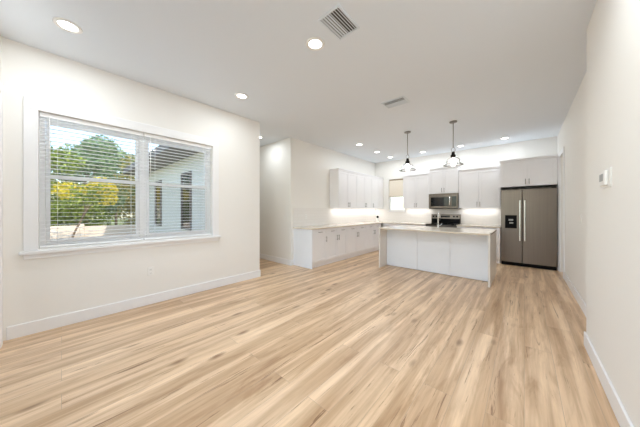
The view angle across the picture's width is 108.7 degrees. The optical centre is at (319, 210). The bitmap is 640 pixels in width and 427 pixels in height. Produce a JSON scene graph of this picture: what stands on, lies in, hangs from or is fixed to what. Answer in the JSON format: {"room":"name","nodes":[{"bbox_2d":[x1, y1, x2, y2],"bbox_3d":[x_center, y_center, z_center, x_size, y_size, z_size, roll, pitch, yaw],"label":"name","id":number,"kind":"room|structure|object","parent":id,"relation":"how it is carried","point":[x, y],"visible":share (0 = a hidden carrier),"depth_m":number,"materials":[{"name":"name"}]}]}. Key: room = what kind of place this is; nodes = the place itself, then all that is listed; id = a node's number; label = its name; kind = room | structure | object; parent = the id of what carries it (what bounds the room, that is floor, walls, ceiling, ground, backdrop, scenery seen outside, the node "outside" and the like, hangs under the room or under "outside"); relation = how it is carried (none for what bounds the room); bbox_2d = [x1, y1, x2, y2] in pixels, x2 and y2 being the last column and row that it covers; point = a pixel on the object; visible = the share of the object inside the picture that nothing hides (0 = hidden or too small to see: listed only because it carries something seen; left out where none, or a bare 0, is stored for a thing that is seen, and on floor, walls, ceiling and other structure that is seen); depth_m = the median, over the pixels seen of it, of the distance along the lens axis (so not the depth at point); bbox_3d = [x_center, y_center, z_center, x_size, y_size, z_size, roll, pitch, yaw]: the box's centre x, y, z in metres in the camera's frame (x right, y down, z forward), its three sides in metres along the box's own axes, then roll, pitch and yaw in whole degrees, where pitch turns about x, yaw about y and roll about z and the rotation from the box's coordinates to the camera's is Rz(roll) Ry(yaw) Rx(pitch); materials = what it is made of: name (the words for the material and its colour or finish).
{"room":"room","nodes":[
{"label":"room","id":0,"kind":"room"},
{"bbox_2d":[0,34,0,79],"bbox_3d":[-1.559,-0.212,0.750,4.787,3.050,0.150,0,0,42],"label":"wall","id":1,"kind":"structure","parent":0,"point":[0,34],"depth_m":2.27,"materials":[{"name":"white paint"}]},
{"bbox_2d":[0,80,2,347],"bbox_3d":[-1.650,0.043,0.943,3.920,2.540,0.018,0,0,42],"label":"trim","id":2,"kind":"structure","parent":1,"relation":"attached to","point":[1,84],"depth_m":2.20,"materials":[{"name":"white paint"}]},
{"bbox_2d":[1,37,259,340],"bbox_3d":[-2.246,-0.212,3.467,0.150,3.050,3.000,0,0,42],"label":"wall","id":3,"kind":"structure","parent":0,"point":[41,288],"depth_m":2.92,"materials":[{"name":"white paint"}]},
{"bbox_2d":[19,235,220,259],"bbox_3d":[-2.426,0.469,3.170,0.135,0.099,2.095,0,0,42],"label":"trim","id":4,"kind":"structure","parent":3,"relation":"attached to","point":[36,254],"depth_m":2.87,"materials":[{"name":"white paint"}]},
{"bbox_2d":[23,96,218,250],"bbox_3d":[-2.410,-0.380,3.155,0.020,1.615,2.045,0,0,42],"label":"trim","id":5,"kind":"structure","parent":3,"relation":"attached to","point":[31,106],"depth_m":2.46,"materials":[{"name":"white paint"}]},
{"bbox_2d":[39,116,209,247],"bbox_3d":[-2.499,-0.327,3.235,0.050,1.490,1.845,0,0,42],"label":"window","id":6,"kind":"structure","parent":3,"relation":"in","point":[140,208],"depth_m":3.17,"materials":[{"name":"white plastic"}]},
{"bbox_2d":[39,112,142,247],"bbox_3d":[-2.753,-0.329,2.843,0.068,1.481,0.910,0,0,42],"label":"window blind","id":7,"kind":"object","parent":6,"relation":"attached to","point":[41,114],"visible":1,"depth_m":2.77,"materials":[{"name":"white plastic"}]},
{"bbox_2d":[143,133,210,239],"bbox_3d":[-2.141,-0.329,3.531,0.068,1.481,0.915,0,0,42],"label":"window blind","id":8,"kind":"object","parent":6,"relation":"attached to","point":[155,137],"visible":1,"depth_m":3.46,"materials":[{"name":"white plastic"}]},
{"bbox_2d":[6,270,260,339],"bbox_3d":[-2.221,1.246,3.476,0.156,0.135,2.986,0,0,42],"label":"baseboard","id":9,"kind":"structure","parent":3,"relation":"attached to","point":[24,329],"depth_m":2.91,"materials":[{"name":"white paint"}]},
{"bbox_2d":[148,267,153,275],"bbox_3d":[-2.365,0.853,3.213,0.009,0.116,0.072,0,0,42],"label":"wall outlet","id":10,"kind":"object","parent":3,"relation":"attached to","point":[150,269],"visible":1,"depth_m":3.21,"materials":[{"name":"white plastic"}]},
{"bbox_2d":[123,145,198,174],"bbox_3d":[-4.944,-1.657,7.207,8.833,0.220,0.685,0,0,42],"label":"soffit","id":11,"kind":"structure","parent":0,"point":[159,164],"depth_m":6.74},
{"bbox_2d":[149,152,204,232],"bbox_3d":[-4.437,-0.062,7.319,8.243,3.350,0.145,0,0,42],"label":"wall","id":12,"kind":"structure","parent":0,"point":[171,205],"depth_m":7.43,"materials":[{"name":"paint"}]},
{"bbox_2d":[156,180,161,225],"bbox_3d":[-6.137,-0.267,8.705,0.820,1.680,0.040,0,0,42],"label":"window","id":13,"kind":"structure","parent":12,"relation":"in","point":[159,198],"depth_m":8.61,"materials":[{"name":"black glass"}]},
{"bbox_2d":[181,171,191,230],"bbox_3d":[-3.939,-0.267,6.752,0.780,1.680,0.040,0,0,42],"label":"window","id":14,"kind":"structure","parent":12,"relation":"in","point":[186,209],"depth_m":6.75,"materials":[{"name":"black glass"}]},
{"bbox_2d":[260,137,294,264],"bbox_3d":[-1.755,-0.212,6.483,2.962,3.050,0.140,0,0,42],"label":"wall","id":15,"kind":"structure","parent":0,"point":[277,159],"depth_m":5.78,"materials":[{"name":"white paint"}]},
{"bbox_2d":[260,253,292,265],"bbox_3d":[-1.769,1.246,6.441,2.958,0.135,0.091,0,0,42],"label":"baseboard","id":16,"kind":"structure","parent":15,"relation":"attached to","point":[262,256],"depth_m":5.75,"materials":[{"name":"white paint"}]},
{"bbox_2d":[0,0,596,162],"bbox_3d":[0.002,-1.812,4.895,8.000,0.150,8.420,0,0,42],"label":"ceiling","id":17,"kind":"structure","parent":0,"point":[514,69],"depth_m":2.67,"materials":[{"name":"white paint"}]},
{"bbox_2d":[52,17,82,33],"bbox_3d":[-2.373,-1.732,2.162,0.196,0.008,0.196,0,0,42],"label":"recessed light","id":18,"kind":"object","parent":17,"relation":"in","point":[62,23],"visible":1,"depth_m":2.16,"materials":[{"name":"white plastic"}]},
{"bbox_2d":[235,93,247,99],"bbox_3d":[-1.190,-1.732,3.493,0.196,0.008,0.196,0,0,42],"label":"recessed light","id":19,"kind":"object","parent":17,"relation":"in","point":[243,96],"visible":1,"depth_m":3.49,"materials":[{"name":"white plastic"}]},
{"bbox_2d":[306,37,324,50],"bbox_3d":[-0.049,-1.732,2.398,0.196,0.008,0.196,0,0,42],"label":"recessed light","id":20,"kind":"object","parent":17,"relation":"in","point":[313,43],"visible":1,"depth_m":2.39,"materials":[{"name":"white plastic"}]},
{"bbox_2d":[318,4,359,40],"bbox_3d":[0.179,-1.730,2.135,0.236,0.014,0.336,0,0,42],"label":"ceiling vent","id":21,"kind":"object","parent":17,"relation":"in","point":[336,20],"visible":1,"depth_m":2.12,"materials":[{"name":"metal"}]},
{"bbox_2d":[381,96,408,108],"bbox_3d":[1.210,-1.730,3.694,0.366,0.014,0.246,0,0,42],"label":"ceiling vent","id":22,"kind":"object","parent":17,"relation":"in","point":[401,100],"visible":1,"depth_m":3.68,"materials":[{"name":"metal"}]},
{"bbox_2d":[399,131,415,171],"bbox_3d":[1.942,-1.306,5.098,0.353,0.860,0.353,0,0,42],"label":"pendant light","id":23,"kind":"object","parent":17,"relation":"hanging from","point":[407,161],"visible":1,"depth_m":5.08,"materials":[{"name":"clear glass"}]},
{"bbox_2d":[443,120,463,166],"bbox_3d":[2.611,-1.306,4.503,0.353,0.860,0.353,0,0,42],"label":"pendant light","id":24,"kind":"object","parent":17,"relation":"hanging from","point":[453,162],"visible":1,"depth_m":4.49,"materials":[{"name":"clear glass"}]},
{"bbox_2d":[0,250,619,426],"bbox_3d":[0.058,1.373,4.845,7.850,0.120,8.420,0,0,42],"label":"floor","id":25,"kind":"structure","parent":0,"point":[350,342],"depth_m":2.01,"materials":[{"name":"brown wood"}]},
{"bbox_2d":[294,228,326,268],"bbox_3d":[-0.223,0.874,5.490,0.643,0.879,0.517,0,0,42],"label":"base cabinet","id":26,"kind":"object","parent":25,"relation":"on","point":[310,246],"visible":0.94,"depth_m":5.30,"materials":[{"name":"white paint"}]},
{"bbox_2d":[293,221,425,229],"bbox_3d":[1.428,0.417,6.347,1.974,0.030,4.036,0,0,42],"label":"countertop","id":27,"kind":"structure","parent":26,"relation":"on","point":[314,227],"depth_m":6.48,"materials":[{"name":"beige stone"}]},
{"bbox_2d":[325,227,346,264],"bbox_3d":[0.230,0.874,6.000,0.643,0.879,0.843,0,0,42],"label":"base cabinet","id":28,"kind":"object","parent":25,"relation":"on","point":[336,237],"visible":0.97,"depth_m":5.78,"materials":[{"name":"white paint"}]},
{"bbox_2d":[345,225,365,258],"bbox_3d":[0.843,0.874,6.690,0.643,0.879,0.998,0,0,42],"label":"base cabinet","id":29,"kind":"object","parent":25,"relation":"on","point":[356,235],"visible":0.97,"depth_m":6.47,"materials":[{"name":"white paint"}]},
{"bbox_2d":[365,224,380,253],"bbox_3d":[1.484,0.874,7.411,0.643,0.879,0.928,0,0,42],"label":"base cabinet","id":30,"kind":"object","parent":25,"relation":"on","point":[372,230],"visible":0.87,"depth_m":7.17,"materials":[{"name":"white paint"}]},
{"bbox_2d":[383,223,405,226],"bbox_3d":[2.567,0.874,7.614,0.758,0.879,0.643,0,0,42],"label":"base cabinet","id":31,"kind":"object","parent":25,"relation":"on","point":[384,224],"visible":0.19,"depth_m":7.51,"materials":[{"name":"white paint"}]},
{"bbox_2d":[387,230,487,281],"bbox_3d":[2.632,0.874,5.163,1.989,0.878,0.875,0,0,42],"label":"base cabinet","id":32,"kind":"object","parent":25,"relation":"on","point":[458,255],"visible":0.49,"depth_m":4.71,"materials":[{"name":"white paint"}]},
{"bbox_2d":[379,225,496,286],"bbox_3d":[2.514,0.857,5.030,2.065,0.913,1.200,0,0,42],"label":"countertop","id":33,"kind":"structure","parent":32,"relation":"on","point":[491,233],"depth_m":4.63,"materials":[{"name":"beige stone"}]},
{"bbox_2d":[437,212,441,227],"bbox_3d":[2.709,0.213,5.171,0.112,0.373,0.183,0,0,42],"label":"faucet","id":34,"kind":"object","parent":33,"relation":"on","point":[439,218],"visible":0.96,"depth_m":5.13,"materials":[{"name":"silver metal"}]},
{"bbox_2d":[426,214,460,227],"bbox_3d":[3.561,0.716,6.664,0.786,1.195,0.717,0,0,42],"label":"range","id":35,"kind":"object","parent":25,"relation":"on","point":[447,220],"visible":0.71,"depth_m":6.78,"materials":[{"name":"black metal"}]},
{"bbox_2d":[426,223,458,224],"bbox_3d":[3.550,0.399,6.651,0.786,0.017,0.600,0,0,42],"label":"cooktop","id":36,"kind":"object","parent":35,"relation":"in","point":[426,223],"depth_m":6.68,"materials":[{"name":"black glass"}]},
{"bbox_2d":[457,226,500,263],"bbox_3d":[4.240,0.874,6.127,0.926,0.879,0.643,0,0,42],"label":"base cabinet","id":37,"kind":"object","parent":25,"relation":"on","point":[498,232],"visible":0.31,"depth_m":5.66,"materials":[{"name":"white paint"}]},
{"bbox_2d":[456,224,500,227],"bbox_3d":[4.244,0.417,6.129,0.937,0.030,0.621,0,0,42],"label":"countertop","id":38,"kind":"structure","parent":37,"relation":"on","point":[463,225],"depth_m":6.06,"materials":[{"name":"beige stone"}]},
{"bbox_2d":[501,187,556,270],"bbox_3d":[4.947,0.402,5.481,0.963,1.821,0.651,0,0,42],"label":"refrigerator","id":39,"kind":"object","parent":25,"relation":"on","point":[528,215],"visible":1,"depth_m":5.26,"materials":[{"name":"silver metal"}]},
{"bbox_2d":[500,154,558,270],"bbox_3d":[4.974,0.048,5.501,1.029,2.530,0.603,0,0,42],"label":"tall cabinet","id":40,"kind":"object","parent":25,"relation":"on","point":[538,171],"visible":0.96,"depth_m":5.26,"materials":[{"name":"white paint"}]},
{"bbox_2d":[295,138,374,226],"bbox_3d":[0.665,-0.212,7.082,0.140,3.050,3.970,0,0,42],"label":"wall","id":41,"kind":"structure","parent":0,"point":[313,162],"depth_m":6.15,"materials":[{"name":"white paint"}]},
{"bbox_2d":[293,208,374,226],"bbox_3d":[0.697,0.171,7.007,0.008,0.460,4.021,0,0,42],"label":"backsplash","id":42,"kind":"structure","parent":41,"relation":"attached to","point":[315,216],"depth_m":6.52,"materials":[{"name":"white tile"}]},
{"bbox_2d":[329,168,357,208],"bbox_3d":[0.721,-0.608,6.756,0.353,1.109,0.980,0,0,42],"label":"upper cabinet","id":43,"kind":"object","parent":41,"relation":"attached to","point":[343,182],"visible":1,"depth_m":6.49,"materials":[{"name":"white paint"}]},
{"bbox_2d":[352,172,371,208],"bbox_3d":[1.350,-0.608,7.463,0.353,1.109,0.908,0,0,42],"label":"upper cabinet","id":44,"kind":"object","parent":41,"relation":"attached to","point":[364,180],"visible":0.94,"depth_m":7.33,"materials":[{"name":"white paint"}]},
{"bbox_2d":[367,176,382,208],"bbox_3d":[1.911,-0.608,8.095,0.353,1.109,0.778,0,0,42],"label":"upper cabinet","id":45,"kind":"object","parent":41,"relation":"attached to","point":[377,182],"visible":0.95,"depth_m":8.00,"materials":[{"name":"white paint"}]},
{"bbox_2d":[375,136,556,226],"bbox_3d":[3.852,-0.212,7.005,5.008,3.050,0.150,0,0,42],"label":"wall","id":46,"kind":"structure","parent":0,"point":[489,156],"depth_m":6.53,"materials":[{"name":"white paint"}]},
{"bbox_2d":[389,179,402,196],"bbox_3d":[2.683,-0.772,8.001,0.560,0.621,0.034,0,0,42],"label":"roman shade","id":47,"kind":"object","parent":46,"relation":"attached to","point":[395,185],"visible":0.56,"depth_m":8.01,"materials":[{"name":"beige fabric"}]},
{"bbox_2d":[403,173,428,208],"bbox_3d":[3.091,-0.593,7.329,0.805,1.079,0.353,0,0,42],"label":"upper cabinet","id":48,"kind":"object","parent":46,"relation":"attached to","point":[415,186],"visible":0.94,"depth_m":7.20,"materials":[{"name":"white paint"}]},
{"bbox_2d":[375,208,500,224],"bbox_3d":[3.415,0.171,7.288,3.679,0.460,0.008,0,0,42],"label":"backsplash","id":49,"kind":"structure","parent":46,"relation":"attached to","point":[476,216],"depth_m":6.93,"materials":[{"name":"white tile"}]},
{"bbox_2d":[428,166,460,193],"bbox_3d":[3.679,-0.870,6.796,0.792,0.765,0.368,0,0,42],"label":"upper cabinet","id":50,"kind":"object","parent":46,"relation":"attached to","point":[442,180],"visible":0.98,"depth_m":6.66,"materials":[{"name":"white paint"}]},
{"bbox_2d":[429,193,460,208],"bbox_3d":[3.666,-0.262,6.781,0.760,0.440,0.429,0,0,42],"label":"microwave","id":51,"kind":"object","parent":50,"relation":"attached to","point":[448,200],"visible":1,"depth_m":6.63,"materials":[{"name":"silver metal"}]},
{"bbox_2d":[458,166,501,207],"bbox_3d":[4.323,-0.593,6.234,0.928,1.079,0.353,0,0,42],"label":"upper cabinet","id":52,"kind":"object","parent":46,"relation":"attached to","point":[478,187],"visible":0.92,"depth_m":6.10,"materials":[{"name":"white paint"}]},
{"bbox_2d":[557,73,585,303],"bbox_3d":[4.173,-0.212,3.709,0.150,3.050,4.350,0,0,42],"label":"wall","id":53,"kind":"structure","parent":0,"point":[572,133],"depth_m":3.47,"materials":[{"name":"white paint"}]},
{"bbox_2d":[559,146,564,278],"bbox_3d":[4.910,0.048,4.667,0.020,2.530,0.760,0,0,42],"label":"trim","id":54,"kind":"structure","parent":53,"relation":"attached to","point":[562,152],"depth_m":4.39,"materials":[{"name":"white paint"}]},
{"bbox_2d":[586,0,639,426],"bbox_3d":[1.427,-0.212,0.718,0.281,3.050,3.770,0,0,42],"label":"wall","id":55,"kind":"structure","parent":0,"point":[613,29],"depth_m":1.54,"materials":[{"name":"white paint"}]},
{"bbox_2d":[564,272,633,426],"bbox_3d":[2.367,1.246,1.900,0.147,0.135,6.745,0,0,42],"label":"baseboard","id":56,"kind":"structure","parent":55,"relation":"attached to","point":[622,417],"depth_m":1.68,"materials":[{"name":"white paint"}]},
{"bbox_2d":[599,167,611,188],"bbox_3d":[2.067,-0.231,1.669,0.025,0.137,0.240,0,0,42],"label":"thermostat","id":57,"kind":"object","parent":55,"relation":"attached to","point":[605,177],"visible":1,"depth_m":1.63,"materials":[{"name":"white plastic"}]},
{"label":"outside","id":58,"kind":"structure","parent":0,"visible":0},
{"bbox_2d":[50,218,134,225],"bbox_3d":[-11.212,1.593,9.965,90.000,0.280,80.000,0,0,42],"label":"ground","id":59,"kind":"structure","parent":58,"point":[118,220],"depth_m":30.25,"materials":[{"name":"green plant"}]},
{"bbox_2d":[50,146,86,203],"bbox_3d":[-13.396,-1.256,10.768,3.425,5.738,2.098,0,0,-39],"label":"leafy tree","id":60,"kind":"object","parent":59,"relation":"on","point":[53,167],"visible":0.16,"depth_m":11.28,"materials":[{"name":"green plant"}]},
{"bbox_2d":[50,196,110,236],"bbox_3d":[-9.726,0.476,9.372,1.598,2.275,2.058,0,0,42],"label":"shrub","id":61,"kind":"object","parent":59,"relation":"on","point":[65,206],"visible":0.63,"depth_m":9.11,"materials":[{"name":"green plant"}]},
{"bbox_2d":[51,177,118,205],"bbox_3d":[-10.818,0.004,10.666,1.401,3.218,2.296,0,0,42],"label":"shrub","id":62,"kind":"object","parent":59,"relation":"on","point":[63,194],"visible":0.49,"depth_m":10.62,"materials":[{"name":"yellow plant"}]},
{"bbox_2d":[51,134,128,213],"bbox_3d":[-14.687,-1.675,14.592,2.511,6.576,4.140,0,0,42],"label":"leafy tree","id":63,"kind":"object","parent":59,"relation":"on","point":[121,201],"visible":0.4,"depth_m":14.49,"materials":[{"name":"green plant"}]},
{"bbox_2d":[66,183,113,237],"bbox_3d":[-7.462,0.363,7.450,0.754,2.516,1.191,0,0,42],"label":"sapling","id":64,"kind":"object","parent":59,"relation":"on","point":[88,193],"visible":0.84,"depth_m":7.38,"materials":[{"name":"green plant"}]},
{"bbox_2d":[50,224,134,238],"bbox_3d":[-11.207,0.963,5.469,0.120,1.300,11.395,0,0,42],"label":"fence","id":65,"kind":"object","parent":59,"relation":"on","point":[63,230],"visible":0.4,"depth_m":8.50,"materials":[{"name":"beige paint"}]},
{"bbox_2d":[50,184,134,225],"bbox_3d":[-20.331,-0.479,20.788,2.701,4.183,14.646,0,0,42],"label":"hedge","id":66,"kind":"object","parent":59,"relation":"on","point":[113,214],"visible":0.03,"depth_m":21.13,"materials":[{"name":"green plant"}]},
{"bbox_2d":[80,149,134,224],"bbox_3d":[-16.250,-1.659,18.394,2.560,6.544,4.531,0,0,42],"label":"leafy tree","id":67,"kind":"object","parent":59,"relation":"on","point":[110,173],"visible":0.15,"depth_m":17.89,"materials":[{"name":"green plant"}]},
{"bbox_2d":[110,154,134,202],"bbox_3d":[-10.775,-0.918,14.160,2.007,5.062,3.480,0,0,42],"label":"leafy tree","id":68,"kind":"object","parent":59,"relation":"on","point":[121,175],"visible":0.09,"depth_m":13.38,"materials":[{"name":"green plant"}]},
{"bbox_2d":[113,198,134,224],"bbox_3d":[-8.547,0.371,10.911,1.451,2.484,1.935,0,0,42],"label":"shrub","id":69,"kind":"object","parent":59,"relation":"on","point":[128,208],"visible":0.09,"depth_m":10.45,"materials":[{"name":"green plant"}]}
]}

